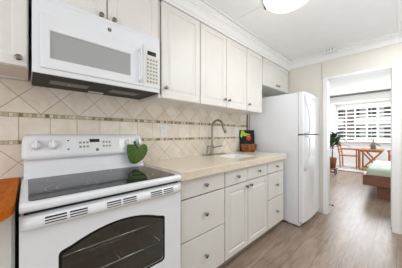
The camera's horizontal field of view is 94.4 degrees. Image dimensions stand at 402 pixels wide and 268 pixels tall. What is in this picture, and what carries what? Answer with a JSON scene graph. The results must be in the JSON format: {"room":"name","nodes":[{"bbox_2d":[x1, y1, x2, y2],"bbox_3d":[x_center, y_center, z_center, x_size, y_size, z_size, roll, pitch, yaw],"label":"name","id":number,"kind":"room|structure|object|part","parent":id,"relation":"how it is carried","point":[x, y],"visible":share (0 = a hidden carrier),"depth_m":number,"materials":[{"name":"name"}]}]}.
{"room":"kitchen","nodes":[
{"label":"kitchen","id":0,"kind":"room"},
{"bbox_2d":[0,0,269,215],"bbox_3d":[-0.641,0.000,1.709,5.200,2.420,0.108,0,0,-43],"label":"wall","id":1,"kind":"structure","parent":0,"point":[25,108],"depth_m":1.48,"materials":[{"name":"tile"}]},
{"bbox_2d":[0,0,27,80],"bbox_3d":[-1.157,-0.707,0.904,0.464,0.733,0.358,0,0,-43],"label":"upper cabinet","id":2,"kind":"object","parent":1,"relation":"attached to","point":[13,13],"visible":1,"depth_m":0.92,"materials":[{"name":"white wood"}]},
{"bbox_3d":[-0.900,-0.377,0.918,0.030,0.031,0.029,0,0,-43],"label":"knob","id":3,"kind":"part","parent":2,"relation":"part of","materials":[{"name":"silver metal"}]},
{"bbox_2d":[29,0,157,38],"bbox_3d":[-0.710,-0.904,1.322,0.752,0.338,0.358,0,0,-43],"label":"upper cabinet","id":4,"kind":"object","parent":1,"relation":"attached to","point":[141,16],"visible":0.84,"depth_m":1.30,"materials":[{"name":"white wood"}]},
{"bbox_3d":[-0.751,-0.904,1.090,0.364,0.333,0.018,0,0,-43],"label":"door","id":5,"kind":"part","parent":4,"relation":"part of","materials":[{"name":"white wood"}]},
{"bbox_2d":[31,0,159,99],"bbox_3d":[-0.695,-0.518,1.304,0.732,0.424,0.402,0,0,-43],"label":"microwave","id":6,"kind":"object","parent":4,"relation":"attached to","point":[73,48],"visible":1,"depth_m":1.13,"materials":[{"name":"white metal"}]},
{"bbox_3d":[-0.624,-0.487,1.149,0.559,0.282,0.010,0,0,-43],"label":"door","id":7,"kind":"part","parent":6,"relation":"part of","materials":[{"name":"white ceramic"}]},
{"bbox_3d":[-0.594,-0.328,1.196,0.732,0.021,0.017,0,0,-43],"label":"rail","id":8,"kind":"part","parent":6,"relation":"part of","materials":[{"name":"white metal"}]},
{"bbox_3d":[-0.423,-0.485,1.310,0.019,0.240,0.040,0,0,-43],"label":"door handle","id":9,"kind":"part","parent":6,"relation":"part of","materials":[{"name":"white plastic"}]},
{"bbox_3d":[-0.370,-0.499,1.390,0.136,0.306,0.008,0,0,-43],"label":"control panel","id":10,"kind":"part","parent":6,"relation":"part of","materials":[{"name":"white plastic"}]},
{"bbox_3d":[-0.478,-0.904,1.346,0.370,0.333,0.018,0,0,-43],"label":"door","id":11,"kind":"part","parent":4,"relation":"part of","materials":[{"name":"white wood"}]},
{"bbox_2d":[161,125,166,136],"bbox_3d":[-0.375,-0.033,1.879,0.072,0.118,0.007,0,0,-43],"label":"wall outlet","id":12,"kind":"object","parent":1,"relation":"attached to","point":[163,127],"visible":1,"depth_m":1.88,"materials":[{"name":"white plastic"}]},
{"bbox_2d":[141,0,199,106],"bbox_3d":[-0.270,-0.681,1.733,0.440,0.783,0.358,0,0,-43],"label":"upper cabinet","id":13,"kind":"object","parent":1,"relation":"attached to","point":[178,32],"visible":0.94,"depth_m":1.61,"materials":[{"name":"white wood"}]},
{"bbox_3d":[-0.168,-0.681,1.636,0.416,0.778,0.018,0,0,-43],"label":"door","id":14,"kind":"part","parent":13,"relation":"part of","materials":[{"name":"white wood"}]},
{"bbox_2d":[182,22,246,112],"bbox_3d":[0.181,-0.681,2.155,0.788,0.783,0.358,0,0,-43],"label":"upper cabinet","id":15,"kind":"object","parent":1,"relation":"attached to","point":[223,61],"visible":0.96,"depth_m":2.01,"materials":[{"name":"white wood"}]},
{"bbox_3d":[0.132,-0.681,1.917,0.383,0.778,0.018,0,0,-43],"label":"door","id":16,"kind":"part","parent":15,"relation":"part of","materials":[{"name":"white wood"}]},
{"bbox_3d":[0.420,-0.681,2.186,0.391,0.778,0.018,0,0,-43],"label":"door","id":17,"kind":"part","parent":15,"relation":"part of","materials":[{"name":"white wood"}]},
{"bbox_2d":[230,49,261,114],"bbox_3d":[0.611,-0.681,2.558,0.381,0.783,0.358,0,0,-43],"label":"upper cabinet","id":18,"kind":"object","parent":1,"relation":"attached to","point":[254,61],"visible":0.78,"depth_m":2.44,"materials":[{"name":"white wood"}]},
{"bbox_3d":[0.703,-0.681,2.451,0.363,0.778,0.018,0,0,-43],"label":"door","id":19,"kind":"part","parent":18,"relation":"part of","materials":[{"name":"white wood"}]},
{"bbox_2d":[262,57,287,96],"bbox_3d":[1.077,-0.881,2.993,0.885,0.383,0.358,0,0,-43],"label":"upper cabinet","id":20,"kind":"object","parent":1,"relation":"attached to","point":[274,77],"visible":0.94,"depth_m":2.87,"materials":[{"name":"white wood"}]},
{"bbox_3d":[1.016,-0.881,2.743,0.427,0.378,0.018,0,0,-43],"label":"door","id":21,"kind":"part","parent":20,"relation":"part of","materials":[{"name":"white wood"}]},
{"bbox_3d":[1.334,-0.881,3.041,0.431,0.378,0.018,0,0,-43],"label":"door","id":22,"kind":"part","parent":20,"relation":"part of","materials":[{"name":"white wood"}]},
{"bbox_2d":[160,0,401,62],"bbox_3d":[0.437,-1.240,0.601,5.260,0.060,3.200,0,0,-43],"label":"ceiling","id":23,"kind":"structure","parent":0,"point":[316,26],"depth_m":2.02,"materials":[{"name":"paint"}]},
{"bbox_2d":[262,0,306,12],"bbox_3d":[0.739,-1.155,1.596,0.412,0.109,0.422,0,0,-43],"label":"ceiling lamp","id":24,"kind":"object","parent":23,"relation":"attached to","point":[277,6],"visible":1,"depth_m":1.61,"materials":[{"name":"glass"}]},
{"bbox_2d":[202,0,387,60],"bbox_3d":[0.275,-1.203,1.156,4.382,0.014,1.112,0,0,-43],"label":"trim","id":25,"kind":"structure","parent":23,"relation":"attached to","point":[205,1],"depth_m":2.18,"materials":[{"name":"paint"}]},
{"bbox_2d":[323,47,336,54],"bbox_3d":[1.843,-1.187,2.656,0.089,0.044,0.150,0,0,-43],"label":"smoke detector","id":26,"kind":"object","parent":23,"relation":"attached to","point":[334,49],"visible":1,"depth_m":2.63,"materials":[{"name":"white plastic"}]},
{"bbox_2d":[397,0,400,31],"bbox_3d":[1.859,-1.204,1.746,1.300,0.012,0.020,0,0,-43],"label":"trim","id":27,"kind":"structure","parent":23,"relation":"attached to","point":[398,1],"depth_m":1.82,"materials":[{"name":"paint"}]},
{"bbox_2d":[222,163,401,267],"bbox_3d":[2.697,1.229,2.716,11.450,0.062,3.800,0,0,-43],"label":"floor","id":28,"kind":"structure","parent":0,"point":[356,232],"depth_m":2.15,"materials":[{"name":"brown wood"}]},
{"bbox_2d":[0,187,18,267],"bbox_3d":[-1.195,0.757,0.703,0.713,0.905,0.599,0,0,-43],"label":"base cabinet","id":29,"kind":"object","parent":28,"relation":"on","point":[9,228],"visible":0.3,"depth_m":0.72,"materials":[{"name":"wood"}]},
{"bbox_3d":[-0.997,0.708,0.490,0.700,0.790,0.018,0,0,-43],"label":"door","id":30,"kind":"part","parent":29,"relation":"part of","materials":[{"name":"white wood"}]},
{"bbox_2d":[0,177,18,221],"bbox_3d":[-1.144,0.286,0.648,0.715,0.033,0.750,0,0,-43],"label":"countertop","id":31,"kind":"structure","parent":29,"relation":"on","point":[8,186],"depth_m":0.80,"materials":[{"name":"orange wood"}]},
{"bbox_2d":[19,135,181,267],"bbox_3d":[-0.618,0.598,1.188,0.768,1.185,0.661,0,0,-43],"label":"stove","id":32,"kind":"object","parent":28,"relation":"on","point":[83,203],"visible":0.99,"depth_m":1.14,"materials":[{"name":"white metal"}]},
{"bbox_3d":[-1.021,0.071,1.150,0.066,0.064,0.023,0,0,-43],"label":"knob","id":33,"kind":"part","parent":32,"relation":"part of","materials":[{"name":"white plastic"}]},
{"bbox_3d":[-0.961,0.071,1.206,0.066,0.064,0.023,0,0,-43],"label":"knob","id":34,"kind":"part","parent":32,"relation":"part of","materials":[{"name":"white plastic"}]},
{"bbox_3d":[-0.809,0.083,1.392,0.768,0.155,0.102,0,0,-43],"label":"control panel","id":35,"kind":"part","parent":32,"relation":"part of","materials":[{"name":"white ceramic"}]},
{"bbox_2d":[19,182,180,267],"bbox_3d":[-0.591,0.648,1.158,0.764,0.654,0.581,0,0,-43],"label":"oven","id":36,"kind":"object","parent":32,"relation":"in","point":[138,228],"depth_m":1.07,"materials":[{"name":"white metal"}]},
{"bbox_2d":[19,165,181,213],"bbox_3d":[-0.598,0.289,1.166,0.764,0.043,0.560,0,0,-43],"label":"cooktop","id":37,"kind":"object","parent":32,"relation":"in","point":[49,193],"depth_m":1.00,"materials":[{"name":"black glass"}]},
{"bbox_2d":[127,141,147,163],"bbox_3d":[-0.523,0.150,1.550,0.181,0.186,0.040,0,0,-43],"label":"trivet","id":38,"kind":"object","parent":32,"relation":"on","point":[135,154],"visible":1,"depth_m":1.53,"materials":[{"name":"green fabric"}]},
{"bbox_2d":[177,172,223,267],"bbox_3d":[-0.165,0.763,1.647,0.480,0.893,0.628,0,0,-43],"label":"base cabinet","id":39,"kind":"object","parent":28,"relation":"on","point":[202,198],"visible":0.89,"depth_m":1.42,"materials":[{"name":"white wood"}]},
{"bbox_3d":[0.027,0.391,1.448,0.463,0.137,0.018,0,0,-43],"label":"drawer","id":40,"kind":"part","parent":39,"relation":"part of","materials":[{"name":"white wood"}]},
{"bbox_3d":[0.027,0.937,1.448,0.463,0.331,0.018,0,0,-43],"label":"drawer","id":41,"kind":"part","parent":39,"relation":"part of","materials":[{"name":"white wood"}]},
{"bbox_3d":[0.027,0.616,1.448,0.463,0.294,0.018,0,0,-43],"label":"drawer","id":42,"kind":"part","parent":39,"relation":"part of","materials":[{"name":"white wood"}]},
{"bbox_2d":[218,163,267,267],"bbox_3d":[0.292,0.763,2.074,0.762,0.893,0.628,0,0,-43],"label":"base cabinet","id":43,"kind":"object","parent":28,"relation":"on","point":[245,189],"visible":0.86,"depth_m":1.81,"materials":[{"name":"white wood"}]},
{"bbox_2d":[143,151,286,180],"bbox_3d":[0.273,0.285,2.053,1.700,0.060,0.636,0,0,-43],"label":"countertop","id":44,"kind":"structure","parent":43,"relation":"on","point":[191,167],"depth_m":1.66,"materials":[{"name":"beige stone"}]},
{"bbox_2d":[202,119,226,155],"bbox_3d":[0.229,0.040,2.244,0.400,0.431,0.246,0,0,-43],"label":"faucet","id":45,"kind":"object","parent":44,"relation":"on","point":[216,120],"visible":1,"depth_m":2.26,"materials":[{"name":"silver metal"}]},
{"bbox_3d":[0.169,0.251,2.308,0.400,0.008,0.070,0,0,-43],"label":"deck plate","id":46,"kind":"part","parent":45,"relation":"part of","materials":[{"name":"silver metal"}]},
{"bbox_3d":[0.197,-0.018,2.221,0.190,0.316,0.026,0,0,43],"label":"spout","id":47,"kind":"part","parent":45,"relation":"part of","materials":[{"name":"silver metal"}]},
{"bbox_2d":[220,154,251,158],"bbox_3d":[0.412,0.345,2.187,0.392,0.166,0.332,0,0,-43],"label":"sink","id":48,"kind":"object","parent":44,"relation":"in","point":[237,156],"visible":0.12,"depth_m":2.37,"materials":[{"name":"white ceramic"}]},
{"bbox_2d":[239,130,254,150],"bbox_3d":[0.684,0.098,2.763,0.219,0.313,0.064,0,0,-5],"label":"cookbook","id":49,"kind":"object","parent":44,"relation":"on","point":[246,136],"visible":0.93,"depth_m":2.75,"materials":[{"name":"paper"}]},
{"bbox_2d":[241,144,256,151],"bbox_3d":[0.682,0.199,2.659,0.235,0.111,0.106,0,0,0],"label":"basket","id":50,"kind":"object","parent":44,"relation":"on","point":[244,147],"visible":0.99,"depth_m":2.62,"materials":[{"name":"brown wicker"}]},
{"bbox_3d":[0.332,0.391,1.734,0.346,0.137,0.018,0,0,-43],"label":"drawer","id":51,"kind":"part","parent":43,"relation":"part of","materials":[{"name":"white wood"}]},
{"bbox_3d":[0.332,0.785,1.734,0.346,0.634,0.018,0,0,-43],"label":"door","id":52,"kind":"part","parent":43,"relation":"part of","materials":[{"name":"white wood"}]},
{"bbox_3d":[0.609,0.391,1.993,0.398,0.137,0.018,0,0,-43],"label":"drawer","id":53,"kind":"part","parent":43,"relation":"part of","materials":[{"name":"white wood"}]},
{"bbox_3d":[0.609,0.785,1.993,0.398,0.634,0.018,0,0,-43],"label":"door","id":54,"kind":"part","parent":43,"relation":"part of","materials":[{"name":"white wood"}]},
{"bbox_2d":[262,159,282,236],"bbox_3d":[0.725,0.763,2.479,0.416,0.893,0.628,0,0,-43],"label":"base cabinet","id":55,"kind":"object","parent":28,"relation":"on","point":[275,168],"visible":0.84,"depth_m":2.26,"materials":[{"name":"white wood"}]},
{"bbox_3d":[0.912,0.937,2.277,0.403,0.331,0.018,0,0,-43],"label":"drawer","id":56,"kind":"part","parent":55,"relation":"part of","materials":[{"name":"white wood"}]},
{"bbox_3d":[0.912,0.616,2.277,0.403,0.294,0.018,0,0,-43],"label":"drawer","id":57,"kind":"part","parent":55,"relation":"part of","materials":[{"name":"white wood"}]},
{"bbox_3d":[0.912,0.391,2.277,0.403,0.137,0.018,0,0,-43],"label":"drawer","id":58,"kind":"part","parent":55,"relation":"part of","materials":[{"name":"white wood"}]},
{"bbox_2d":[250,91,319,225],"bbox_3d":[1.320,0.326,2.872,0.715,1.768,0.861,0,0,-43],"label":"refrigerator","id":59,"kind":"object","parent":28,"relation":"on","point":[288,124],"visible":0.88,"depth_m":2.52,"materials":[{"name":"white metal"}]},
{"bbox_3d":[1.359,0.243,2.375,0.026,0.460,0.081,0,0,-43],"label":"door handle","id":60,"kind":"part","parent":59,"relation":"part of","materials":[{"name":"white plastic"}]},
{"bbox_3d":[1.359,-0.253,2.375,0.026,0.519,0.082,0,0,-43],"label":"door handle","id":61,"kind":"part","parent":59,"relation":"part of","materials":[{"name":"white plastic"}]},
{"bbox_3d":[1.550,0.581,2.630,0.711,1.129,0.074,0,0,-43],"label":"door","id":62,"kind":"part","parent":59,"relation":"part of","materials":[{"name":"white metal"}]},
{"bbox_3d":[1.550,-0.272,2.630,0.711,0.546,0.074,0,0,-43],"label":"freezer door","id":63,"kind":"part","parent":59,"relation":"part of","materials":[{"name":"white metal"}]},
{"bbox_2d":[330,168,337,174],"bbox_3d":[3.942,1.112,5.593,0.280,0.203,0.280,0,0,-43],"label":"plant stand","id":64,"kind":"object","parent":28,"relation":"on","point":[334,172],"visible":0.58,"depth_m":5.49,"materials":[{"name":"brown wood"}]},
{"bbox_2d":[330,131,349,167],"bbox_3d":[3.952,0.461,5.615,0.771,1.099,0.848,0,0,-7],"label":"potted plant","id":65,"kind":"object","parent":64,"relation":"on","point":[334,138],"visible":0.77,"depth_m":5.51,"materials":[{"name":"green plant"}]},
{"bbox_3d":[3.942,0.860,5.593,0.236,0.300,0.236,0,0,-43],"label":"plant pot","id":66,"kind":"part","parent":65,"relation":"part of","materials":[{"name":"ceramic"}]},
{"bbox_2d":[337,142,358,168],"bbox_3d":[5.300,0.743,6.704,0.510,0.912,0.607,0,0,-43],"label":"armchair","id":67,"kind":"object","parent":28,"relation":"on","point":[341,148],"visible":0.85,"depth_m":6.68,"materials":[{"name":"brown wood"}]},
{"bbox_3d":[5.323,0.767,6.679,0.424,0.035,0.500,0,0,-43],"label":"seat","id":68,"kind":"part","parent":67,"relation":"part of","materials":[{"name":"brown wood"}]},
{"bbox_2d":[358,148,384,170],"bbox_3d":[5.762,0.854,6.282,0.900,0.688,0.600,0,0,-43],"label":"dining table","id":69,"kind":"object","parent":28,"relation":"on","point":[367,150],"visible":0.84,"depth_m":6.12,"materials":[{"name":"brown wood"}]},
{"bbox_3d":[5.289,0.891,6.203,0.045,0.613,0.045,0,0,-43],"label":"leg","id":70,"kind":"part","parent":69,"relation":"part of","materials":[{"name":"brown wood"}]},
{"bbox_3d":[5.509,0.875,6.018,0.030,0.638,0.515,0,0,-43],"label":"leg","id":71,"kind":"part","parent":69,"relation":"part of","materials":[{"name":"brown wood"}]},
{"bbox_2d":[367,136,379,148],"bbox_3d":[5.766,0.296,6.244,0.477,0.428,0.377,0,0,32],"label":"table plant","id":72,"kind":"object","parent":69,"relation":"on","point":[372,146],"visible":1,"depth_m":6.20,"materials":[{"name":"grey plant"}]},
{"bbox_2d":[363,160,390,200],"bbox_3d":[4.391,0.930,3.445,1.680,0.560,1.950,0,0,-43],"label":"bed","id":73,"kind":"object","parent":28,"relation":"on","point":[378,174],"visible":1,"depth_m":3.47,"materials":[{"name":"brown wood"}]},
{"bbox_3d":[4.391,0.875,3.445,1.680,0.200,1.950,0,0,-43],"label":"frame","id":74,"kind":"part","parent":73,"relation":"part of","materials":[{"name":"brown wood"}]},
{"bbox_3d":[4.391,0.779,3.445,1.580,0.258,1.850,0,0,-43],"label":"mattress","id":75,"kind":"part","parent":73,"relation":"part of","materials":[{"name":"fabric"}]},
{"bbox_2d":[330,103,336,157],"bbox_3d":[3.389,-0.065,5.870,6.130,2.550,0.340,0,0,-43],"label":"wall","id":76,"kind":"structure","parent":0,"point":[333,112],"depth_m":7.39,"materials":[{"name":"white paint"}]},
{"bbox_2d":[330,89,390,97],"bbox_3d":[5.421,-1.255,5.264,0.050,0.040,3.800,0,0,-43],"label":"trim","id":77,"kind":"structure","parent":76,"relation":"attached to","point":[387,89],"depth_m":5.74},
{"bbox_2d":[330,91,390,102],"bbox_3d":[5.490,-1.188,5.329,0.140,0.245,3.800,0,0,-43],"label":"trim","id":78,"kind":"structure","parent":76,"relation":"attached to","point":[386,94],"depth_m":5.76,"materials":[{"name":"paint"}]},
{"bbox_2d":[277,42,401,233],"bbox_3d":[2.358,-0.035,2.398,0.120,2.490,3.200,0,0,-43],"label":"wall","id":79,"kind":"structure","parent":0,"point":[309,78],"depth_m":2.75,"materials":[{"name":"paint"}]},
{"bbox_2d":[162,0,291,71],"bbox_3d":[-0.096,-1.142,1.640,4.500,0.136,0.084,0,0,-43],"label":"trim","id":80,"kind":"structure","parent":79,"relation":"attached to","point":[199,10],"depth_m":1.99,"materials":[{"name":"paint"}]},
{"bbox_2d":[290,31,401,68],"bbox_3d":[2.399,-1.159,2.204,0.084,0.103,2.660,0,0,-43],"label":"trim","id":81,"kind":"structure","parent":79,"relation":"attached to","point":[394,38],"depth_m":2.54,"materials":[{"name":"paint"}]},
{"bbox_2d":[323,63,400,233],"bbox_3d":[2.182,0.180,2.579,0.150,2.060,0.805,0,0,-43],"label":"trim","id":82,"kind":"structure","parent":79,"relation":"attached to","point":[396,69],"depth_m":2.29,"materials":[{"name":"paint"}]},
{"bbox_2d":[391,70,391,226],"bbox_3d":[2.738,0.191,2.603,0.685,2.022,0.100,0,0,-43],"label":"door frame","id":83,"kind":"structure","parent":79,"relation":"in","point":[391,70],"depth_m":2.40,"materials":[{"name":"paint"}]},
{"bbox_2d":[330,70,390,95],"bbox_3d":[3.928,-1.310,3.867,4.180,0.060,3.800,0,0,-43],"label":"ceiling","id":84,"kind":"structure","parent":0,"point":[381,80],"depth_m":4.81,"materials":[{"name":"paint"}]},
{"bbox_2d":[332,97,390,104],"bbox_3d":[6.209,-1.240,6.002,1.830,0.100,3.800,0,0,-43],"label":"ceiling","id":85,"kind":"structure","parent":0,"point":[389,98],"depth_m":6.81,"materials":[{"name":"paint"}]},
{"bbox_2d":[336,100,390,165],"bbox_3d":[6.839,-0.046,6.427,0.130,2.488,3.560,0,0,-43],"label":"wall","id":86,"kind":"structure","parent":0,"point":[383,156],"depth_m":7.10,"materials":[{"name":"white paint"}]},
{"bbox_2d":[336,101,390,141],"bbox_3d":[6.839,-0.435,6.427,0.090,1.450,3.560,0,0,-43],"label":"window","id":87,"kind":"structure","parent":86,"relation":"in","point":[377,105],"depth_m":7.05,"materials":[{"name":"white wood"}]},
{"bbox_2d":[339,141,390,142],"bbox_3d":[6.762,0.295,6.355,0.080,0.030,3.560,0,0,-43],"label":"trim","id":88,"kind":"structure","parent":86,"relation":"attached to","point":[339,141],"depth_m":7.01,"materials":[{"name":"paint"}]},
{"label":"outside","id":89,"kind":"structure","parent":0,"visible":0},
{"bbox_2d":[338,106,390,140],"bbox_3d":[24.983,-1.790,25.625,8.500,42.000,52.000,0,0,-43],"label":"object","id":90,"kind":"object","parent":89,"point":[380,108],"visible":0.04,"depth_m":24.42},
{"bbox_3d":[20.307,0.210,25.426,1.400,38.000,1.100,0,0,-43],"label":"brown panel","id":91,"kind":"part","parent":90,"relation":"part of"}
]}

